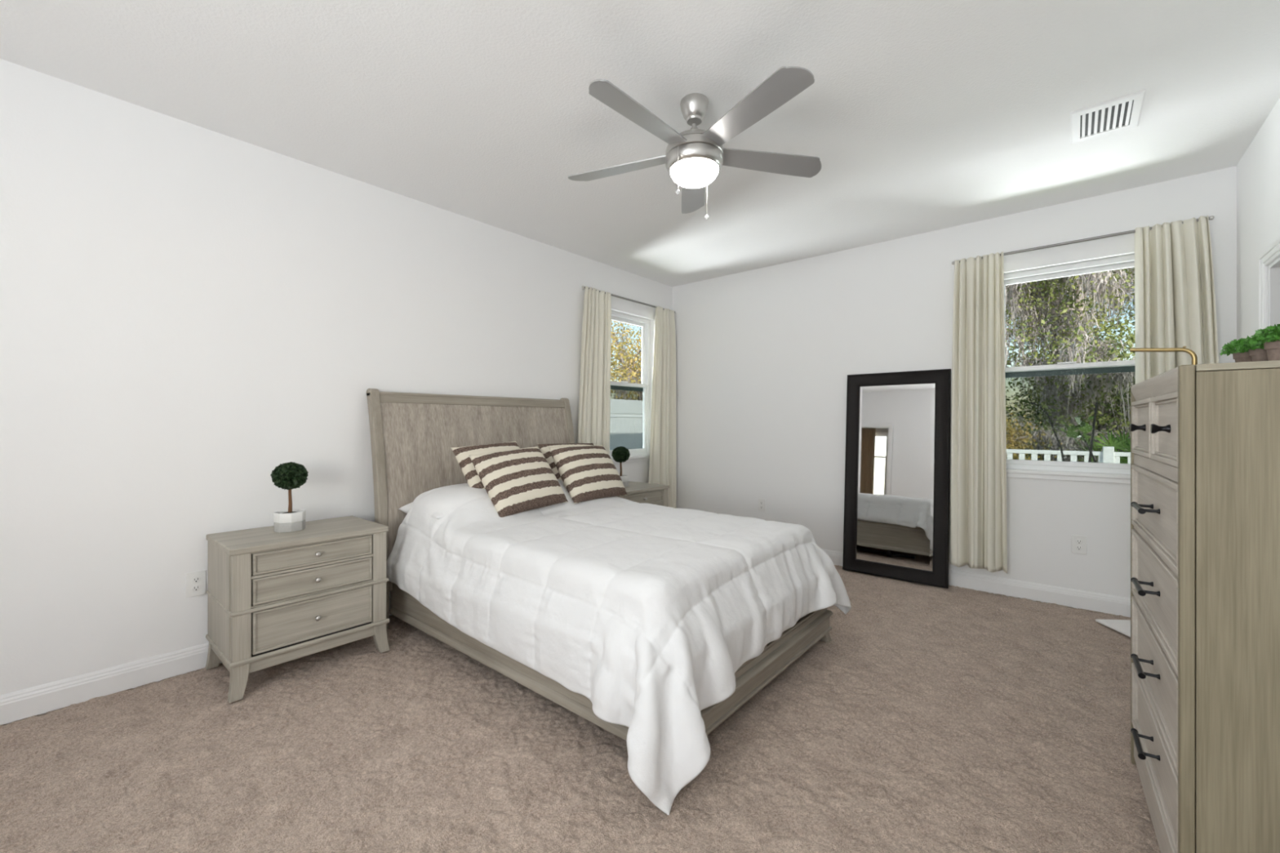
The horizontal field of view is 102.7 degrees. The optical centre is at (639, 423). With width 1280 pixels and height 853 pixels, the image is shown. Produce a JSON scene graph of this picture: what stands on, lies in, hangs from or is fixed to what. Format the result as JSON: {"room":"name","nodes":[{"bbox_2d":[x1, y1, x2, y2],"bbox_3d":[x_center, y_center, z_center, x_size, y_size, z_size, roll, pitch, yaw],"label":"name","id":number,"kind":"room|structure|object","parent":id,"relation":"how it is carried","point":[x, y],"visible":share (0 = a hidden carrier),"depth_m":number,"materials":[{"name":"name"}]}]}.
{"room":"bedroom","nodes":[
{"label":"bedroom","id":0,"kind":"room"},
{"bbox_2d":[0,58,672,724],"bbox_3d":[-1.681,-0.136,3.353,0.140,2.940,6.419,0,0,40],"label":"wall","id":1,"kind":"structure","parent":0,"point":[189,313],"depth_m":2.56,"materials":[{"name":"white paint"}]},
{"bbox_2d":[0,596,391,724],"bbox_3d":[-1.621,1.181,3.303,0.016,0.118,6.139,0,0,40],"label":"baseboard","id":2,"kind":"structure","parent":1,"relation":"attached to","point":[44,698],"depth_m":2.31,"materials":[{"name":"white paint"}]},
{"bbox_2d":[186,569,205,598],"bbox_3d":[-2.239,0.809,2.580,0.008,0.124,0.078,0,0,40],"label":"wall outlet","id":3,"kind":"object","parent":1,"relation":"attached to","point":[196,580],"visible":1,"depth_m":2.58,"materials":[{"name":"plastic"}]},
{"bbox_2d":[191,584,200,591],"bbox_3d":[-2.237,0.830,2.579,0.003,0.034,0.034,0,0,40],"label":"socket","id":4,"kind":"object","parent":3,"relation":"attached to","point":[195,588],"depth_m":2.58,"materials":[{"name":"white plastic"}]},
{"bbox_2d":[191,576,200,582],"bbox_3d":[-2.237,0.788,2.579,0.003,0.034,0.034,0,0,40],"label":"socket","id":5,"kind":"object","parent":3,"relation":"attached to","point":[194,579],"depth_m":2.58,"materials":[{"name":"white plastic"}]},
{"bbox_2d":[582,285,675,313],"bbox_3d":[-0.081,-1.214,5.084,0.059,0.025,1.382,0,0,40],"label":"curtain rod","id":6,"kind":"object","parent":1,"relation":"attached to","point":[583,286],"visible":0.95,"depth_m":5.03,"materials":[{"name":"grey metal"}]},
{"bbox_2d":[577,285,611,455],"bbox_3d":[-0.430,-0.084,4.630,0.066,2.288,0.490,0,0,40],"label":"curtain","id":7,"kind":"object","parent":6,"relation":"hanging from","point":[594,401],"visible":0.62,"depth_m":4.65,"materials":[{"name":"white fabric"}]},
{"bbox_2d":[648,305,676,508],"bbox_3d":[0.213,-0.084,5.386,0.081,2.288,0.514,0,0,40],"label":"curtain","id":8,"kind":"object","parent":6,"relation":"hanging from","point":[662,460],"visible":0.81,"depth_m":5.42,"materials":[{"name":"white fabric"}]},
{"bbox_2d":[609,311,650,463],"bbox_3d":[-0.149,-0.353,5.136,0.150,1.485,0.840,0,0,40],"label":"window","id":9,"kind":"structure","parent":1,"relation":"in","point":[642,454],"depth_m":5.41,"materials":[{"name":"white plastic"}]},
{"bbox_2d":[0,564,1160,852],"bbox_3d":[-0.053,1.243,1.881,4.246,0.023,6.280,0,0,40],"label":"floor","id":10,"kind":"structure","parent":0,"point":[931,719],"depth_m":1.91,"materials":[{"name":"beige carpet"}]},
{"bbox_2d":[204,515,390,702],"bbox_3d":[-1.775,0.897,2.681,0.518,0.675,0.695,0,0,40],"label":"nightstand","id":11,"kind":"object","parent":10,"relation":"on","point":[274,598],"visible":1,"depth_m":2.49,"materials":[{"name":"brown wood"}]},
{"bbox_2d":[270,462,308,533],"bbox_3d":[-1.837,0.380,2.682,0.168,0.358,0.170,0,0,28],"label":"topiary tree","id":12,"kind":"object","parent":11,"relation":"on","point":[290,476],"visible":1,"depth_m":2.64,"materials":[{"name":"green plant"}]},
{"bbox_2d":[366,388,833,741],"bbox_3d":[-0.296,0.509,3.040,2.305,1.450,1.617,0,0,40],"label":"bed","id":13,"kind":"object","parent":10,"relation":"on","point":[413,435],"visible":0.41,"depth_m":3.16,"materials":[{"name":"brown wood"}]},
{"bbox_2d":[386,479,850,814],"bbox_3d":[-0.155,0.807,2.918,2.236,0.851,1.852,0,0,40],"label":"comforter","id":14,"kind":"object","parent":13,"relation":"on","point":[650,614],"visible":0.87,"depth_m":2.18,"materials":[{"name":"white fabric"}]},
{"bbox_2d":[469,446,568,517],"bbox_3d":[-0.755,0.355,3.235,0.319,0.395,0.560,0,0,38],"label":"throw pillow","id":15,"kind":"object","parent":14,"relation":"on","point":[517,481],"visible":1,"depth_m":3.11,"materials":[{"name":"fabric"}]},
{"bbox_2d":[537,443,594,479],"bbox_3d":[-0.474,0.322,3.865,0.284,0.346,0.562,0,0,43],"label":"throw pillow","id":16,"kind":"object","parent":14,"relation":"on","point":[544,449],"visible":0.23,"depth_m":3.72,"materials":[{"name":"fabric"}]},
{"bbox_2d":[548,444,627,503],"bbox_3d":[-0.364,0.351,3.684,0.309,0.371,0.540,0,0,40],"label":"throw pillow","id":17,"kind":"object","parent":14,"relation":"on","point":[588,473],"visible":0.98,"depth_m":3.55,"materials":[{"name":"fabric"}]},
{"bbox_3d":[-0.247,0.759,3.016,2.020,0.319,1.440,0,0,40],"label":"mattress","id":18,"kind":"object","parent":13,"relation":"on","visible":0},
{"bbox_2d":[397,502,444,519],"bbox_3d":[-1.087,0.526,3.263,0.480,0.190,0.700,0,0,40],"label":"bed pillow","id":19,"kind":"object","parent":18,"relation":"on","point":[405,508],"visible":0.02,"depth_m":3.09,"materials":[{"name":"white fabric"}]},
{"bbox_2d":[450,440,519,488],"bbox_3d":[-0.924,0.314,3.341,0.288,0.380,0.527,0,0,38],"label":"throw pillow","id":20,"kind":"object","parent":19,"relation":"on","point":[462,454],"visible":0.29,"depth_m":3.21,"materials":[{"name":"fabric"}]},
{"bbox_2d":[617,481,669,506],"bbox_3d":[-0.139,0.897,4.531,0.518,0.675,0.695,0,0,40],"label":"nightstand","id":21,"kind":"object","parent":10,"relation":"on","point":[639,492],"visible":0.15,"depth_m":4.48,"materials":[{"name":"brown wood"}]},
{"bbox_2d":[611,446,630,487],"bbox_3d":[-0.171,0.380,4.530,0.168,0.358,0.170,0,0,28],"label":"topiary tree","id":22,"kind":"object","parent":21,"relation":"on","point":[620,454],"visible":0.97,"depth_m":4.48,"materials":[{"name":"green plant"}]},
{"bbox_2d":[842,368,951,588],"bbox_3d":[2.047,0.409,4.120,0.771,1.653,0.154,0,0,40],"label":"floor mirror","id":23,"kind":"object","parent":10,"relation":"on","point":[896,524],"visible":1,"depth_m":4.10,"materials":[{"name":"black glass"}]},
{"bbox_2d":[856,382,935,571],"bbox_3d":[2.051,0.409,4.125,0.567,1.451,0.003,0,-4,40],"label":"mirror glass","id":24,"kind":"object","parent":23,"relation":"attached to","point":[896,426],"depth_m":4.11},
{"bbox_2d":[1095,619,1130,637],"bbox_3d":[3.020,1.224,2.944,0.400,0.014,0.460,0,0,3],"label":"board","id":25,"kind":"object","parent":10,"relation":"on","point":[1123,626],"visible":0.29,"depth_m":3.09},
{"bbox_2d":[1129,360,1279,852],"bbox_3d":[1.719,0.548,1.397,0.534,1.372,0.850,0,0,38],"label":"dresser","id":26,"kind":"object","parent":10,"relation":"on","point":[1205,438],"visible":1,"depth_m":1.18,"materials":[{"name":"brown wood"}]},
{"bbox_2d":[1129,346,1197,364],"bbox_3d":[1.405,-0.172,1.358,0.152,0.069,0.060,0,0,38],"label":"stand","id":27,"kind":"object","parent":26,"relation":"on","point":[1193,356],"visible":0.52,"depth_m":1.35,"materials":[{"name":"gold metal"}]},
{"bbox_2d":[1219,335,1251,362],"bbox_3d":[1.542,-0.181,1.301,0.087,0.086,0.088,0,0,19],"label":"potted herb","id":28,"kind":"object","parent":26,"relation":"on","point":[1242,357],"visible":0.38,"depth_m":1.30,"materials":[{"name":"plant"}]},
{"bbox_2d":[1232,351,1251,362],"bbox_3d":[1.541,-0.161,1.302,0.042,0.046,0.042,0,0,19],"label":"pot","id":29,"kind":"object","parent":28,"relation":"on","point":[1242,357],"depth_m":1.29,"materials":[{"name":"ceramic"}]},
{"bbox_2d":[1235,337,1268,361],"bbox_3d":[1.482,-0.175,1.222,0.076,0.076,0.078,0,0,-12],"label":"potted herb","id":30,"kind":"object","parent":26,"relation":"on","point":[1257,353],"visible":0.39,"depth_m":1.22,"materials":[{"name":"plant"}]},
{"bbox_2d":[1248,348,1268,361],"bbox_3d":[1.482,-0.158,1.221,0.038,0.041,0.038,0,0,-12],"label":"pot","id":31,"kind":"object","parent":30,"relation":"on","point":[1255,354],"depth_m":1.21,"materials":[{"name":"ceramic"}]},
{"bbox_2d":[1248,324,1279,360],"bbox_3d":[1.431,-0.180,1.146,0.090,0.086,0.088,0,0,-3],"label":"potted herb","id":32,"kind":"object","parent":26,"relation":"on","point":[1270,339],"visible":1,"depth_m":1.14,"materials":[{"name":"plant"}]},
{"bbox_2d":[1263,339,1279,360],"bbox_3d":[1.431,-0.161,1.146,0.044,0.047,0.044,0,0,-3],"label":"pot","id":33,"kind":"object","parent":32,"relation":"on","point":[1273,348],"depth_m":1.14,"materials":[{"name":"ceramic"}]},
{"bbox_2d":[0,0,1279,287],"bbox_3d":[-0.062,-1.556,1.980,4.386,0.100,6.419,0,0,40],"label":"ceiling","id":34,"kind":"structure","parent":0,"point":[918,117],"depth_m":2.31,"materials":[{"name":"white paint"}]},
{"bbox_2d":[568,66,821,219],"bbox_3d":[0.221,-1.247,2.347,1.266,0.518,1.216,0,0,40],"label":"ceiling fan","id":35,"kind":"object","parent":34,"relation":"hanging from","point":[694,157],"visible":1,"depth_m":2.28,"materials":[{"name":"silver metal"}]},
{"bbox_2d":[1071,89,1146,143],"bbox_3d":[2.299,-1.501,2.528,0.260,0.009,0.360,0,0,40],"label":"ceiling vent","id":36,"kind":"object","parent":34,"relation":"in","point":[1123,113],"visible":1,"depth_m":2.51,"materials":[{"name":"white metal"}]},
{"bbox_2d":[672,165,1236,615],"bbox_3d":[2.022,-0.136,4.328,4.246,2.940,0.140,0,0,40],"label":"wall","id":37,"kind":"structure","parent":0,"point":[765,357],"depth_m":4.39,"materials":[{"name":"white paint"}]},
{"bbox_2d":[757,497,765,511],"bbox_3d":[1.176,0.789,4.949,0.078,0.124,0.008,0,0,40],"label":"wall outlet","id":38,"kind":"object","parent":37,"relation":"attached to","point":[761,502],"visible":1,"depth_m":4.94,"materials":[{"name":"plastic"}]},
{"bbox_2d":[821,548,1130,617],"bbox_3d":[1.919,1.181,4.314,4.074,0.118,0.016,0,0,40],"label":"baseboard","id":39,"kind":"structure","parent":37,"relation":"attached to","point":[1100,602],"depth_m":3.57,"materials":[{"name":"white paint"}]},
{"bbox_2d":[1004,253,1135,484],"bbox_3d":[2.942,-0.353,3.529,0.880,1.485,0.150,0,0,40],"label":"window","id":40,"kind":"structure","parent":37,"relation":"in","point":[1108,473],"depth_m":3.52,"materials":[{"name":"white plastic"}]},
{"bbox_2d":[1071,534,1086,554],"bbox_3d":[2.954,0.815,3.441,0.078,0.124,0.008,0,0,40],"label":"wall outlet","id":41,"kind":"object","parent":37,"relation":"attached to","point":[1078,542],"visible":1,"depth_m":3.44,"materials":[{"name":"plastic"}]},
{"bbox_2d":[1075,545,1082,550],"bbox_3d":[2.952,0.836,3.439,0.034,0.034,0.003,0,0,40],"label":"socket","id":42,"kind":"object","parent":41,"relation":"attached to","point":[1077,547],"depth_m":3.44,"materials":[{"name":"white plastic"}]},
{"bbox_2d":[1075,538,1082,544],"bbox_3d":[2.952,0.794,3.439,0.034,0.034,0.003,0,0,40],"label":"socket","id":43,"kind":"object","parent":41,"relation":"attached to","point":[1078,541],"depth_m":3.44,"materials":[{"name":"white plastic"}]},
{"bbox_2d":[951,215,1213,264],"bbox_3d":[2.885,-1.212,3.461,1.334,0.025,0.066,0,0,40],"label":"curtain rod","id":44,"kind":"object","parent":37,"relation":"attached to","point":[1211,217],"visible":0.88,"depth_m":3.41,"materials":[{"name":"grey metal"}]},
{"bbox_2d":[950,251,1007,573],"bbox_3d":[2.478,-0.081,3.750,0.354,2.293,0.110,0,0,40],"label":"curtain","id":45,"kind":"object","parent":44,"relation":"hanging from","point":[978,498],"visible":1,"depth_m":3.73,"materials":[{"name":"white fabric"}]},
{"bbox_2d":[1134,215,1218,384],"bbox_3d":[3.262,-0.081,3.094,0.391,2.293,0.114,0,0,40],"label":"curtain","id":46,"kind":"object","parent":44,"relation":"hanging from","point":[1175,298],"visible":0.36,"depth_m":3.09,"materials":[{"name":"white fabric"}]},
{"bbox_2d":[1236,97,1279,340],"bbox_3d":[1.512,-0.136,0.553,0.140,2.940,6.279,0,0,40],"label":"wall","id":47,"kind":"structure","parent":0,"point":[1258,171],"depth_m":2.69,"materials":[{"name":"white paint"}]},
{"bbox_2d":[1257,236,1279,330],"bbox_3d":[2.848,0.198,2.144,0.162,2.073,0.971,0,0,40],"label":"door","id":48,"kind":"structure","parent":47,"relation":"in","point":[1268,276],"depth_m":2.49,"materials":[{"name":"white paint"}]},
{"label":"outside","id":49,"kind":"structure","parent":0,"visible":0},
{"bbox_3d":[6.862,1.514,15.817,70.000,0.240,57.000,0,0,40],"label":"ground","id":50,"kind":"structure","parent":49,"visible":0},
{"bbox_2d":[609,399,642,450],"bbox_3d":[0.344,0.424,11.535,0.120,1.940,14.156,0,0,40],"label":"privacy fence","id":51,"kind":"object","parent":50,"relation":"on","point":[625,415],"visible":0.02,"depth_m":10.75,"materials":[{"name":"white plastic"}]},
{"bbox_2d":[610,320,641,399],"bbox_3d":[-2.016,-0.731,11.559,4.849,4.288,4.984,0,0,-37],"label":"autumn tree","id":52,"kind":"object","parent":50,"relation":"on","point":[621,324],"visible":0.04,"depth_m":11.63,"materials":[{"name":"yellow plant"}]},
{"bbox_2d":[610,325,641,399],"bbox_3d":[0.976,-2.514,25.678,7.116,7.875,6.895,0,0,40],"label":"autumn tree","id":53,"kind":"object","parent":50,"relation":"on","point":[629,398],"visible":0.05,"depth_m":25.76,"materials":[{"name":"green plant"}]},
{"bbox_2d":[610,320,642,400],"bbox_3d":[0.350,-1.337,15.694,5.596,5.729,4.681,0,0,-43],"label":"autumn tree","id":54,"kind":"object","parent":50,"relation":"on","point":[621,360],"visible":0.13,"depth_m":15.01,"materials":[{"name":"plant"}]},
{"bbox_2d":[1005,400,1062,461],"bbox_3d":[6.464,0.467,9.430,2.246,1.878,1.998,0,0,-24],"label":"bush","id":55,"kind":"object","parent":50,"relation":"on","point":[1011,439],"visible":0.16,"depth_m":9.24,"materials":[{"name":"green plant"}]},
{"bbox_2d":[1029,402,1097,462],"bbox_3d":[3.427,0.608,4.126,0.336,1.573,0.323,0,0,-7],"label":"plant","id":56,"kind":"object","parent":50,"relation":"on","point":[1085,428],"visible":0.36,"depth_m":4.07,"materials":[{"name":"green plant"}]},
{"bbox_2d":[1005,446,1130,463],"bbox_3d":[6.452,0.864,7.640,10.000,1.060,0.120,0,0,40],"label":"picket fence","id":57,"kind":"object","parent":50,"relation":"on","point":[1108,455],"visible":0.13,"depth_m":7.60,"materials":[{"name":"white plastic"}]},
{"bbox_2d":[1004,267,1134,456],"bbox_3d":[13.403,-3.982,16.666,10.484,10.851,8.839,0,0,-45],"label":"oak tree","id":58,"kind":"object","parent":50,"relation":"on","point":[1132,280],"visible":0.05,"depth_m":15.62,"materials":[{"name":"green plant"}]},
{"bbox_2d":[1004,266,1135,462],"bbox_3d":[8.978,-1.992,10.921,5.651,7.614,5.255,0,0,-32],"label":"oak tree","id":59,"kind":"object","parent":50,"relation":"on","point":[1068,397],"visible":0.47,"depth_m":10.40,"materials":[{"name":"green plant"}]},
{"bbox_2d":[1005,355,1135,462],"bbox_3d":[11.851,-0.265,13.628,4.510,3.335,4.571,0,0,-37],"label":"bush","id":60,"kind":"object","parent":50,"relation":"on","point":[1037,413],"visible":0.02,"depth_m":14.11,"materials":[{"name":"green plant"}]},
{"bbox_2d":[1059,417,1130,463],"bbox_3d":[7.721,0.572,8.172,1.508,1.412,1.520,0,0,-14],"label":"palmetto","id":61,"kind":"object","parent":50,"relation":"on","point":[1121,443],"visible":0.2,"depth_m":8.58,"materials":[{"name":"green plant"}]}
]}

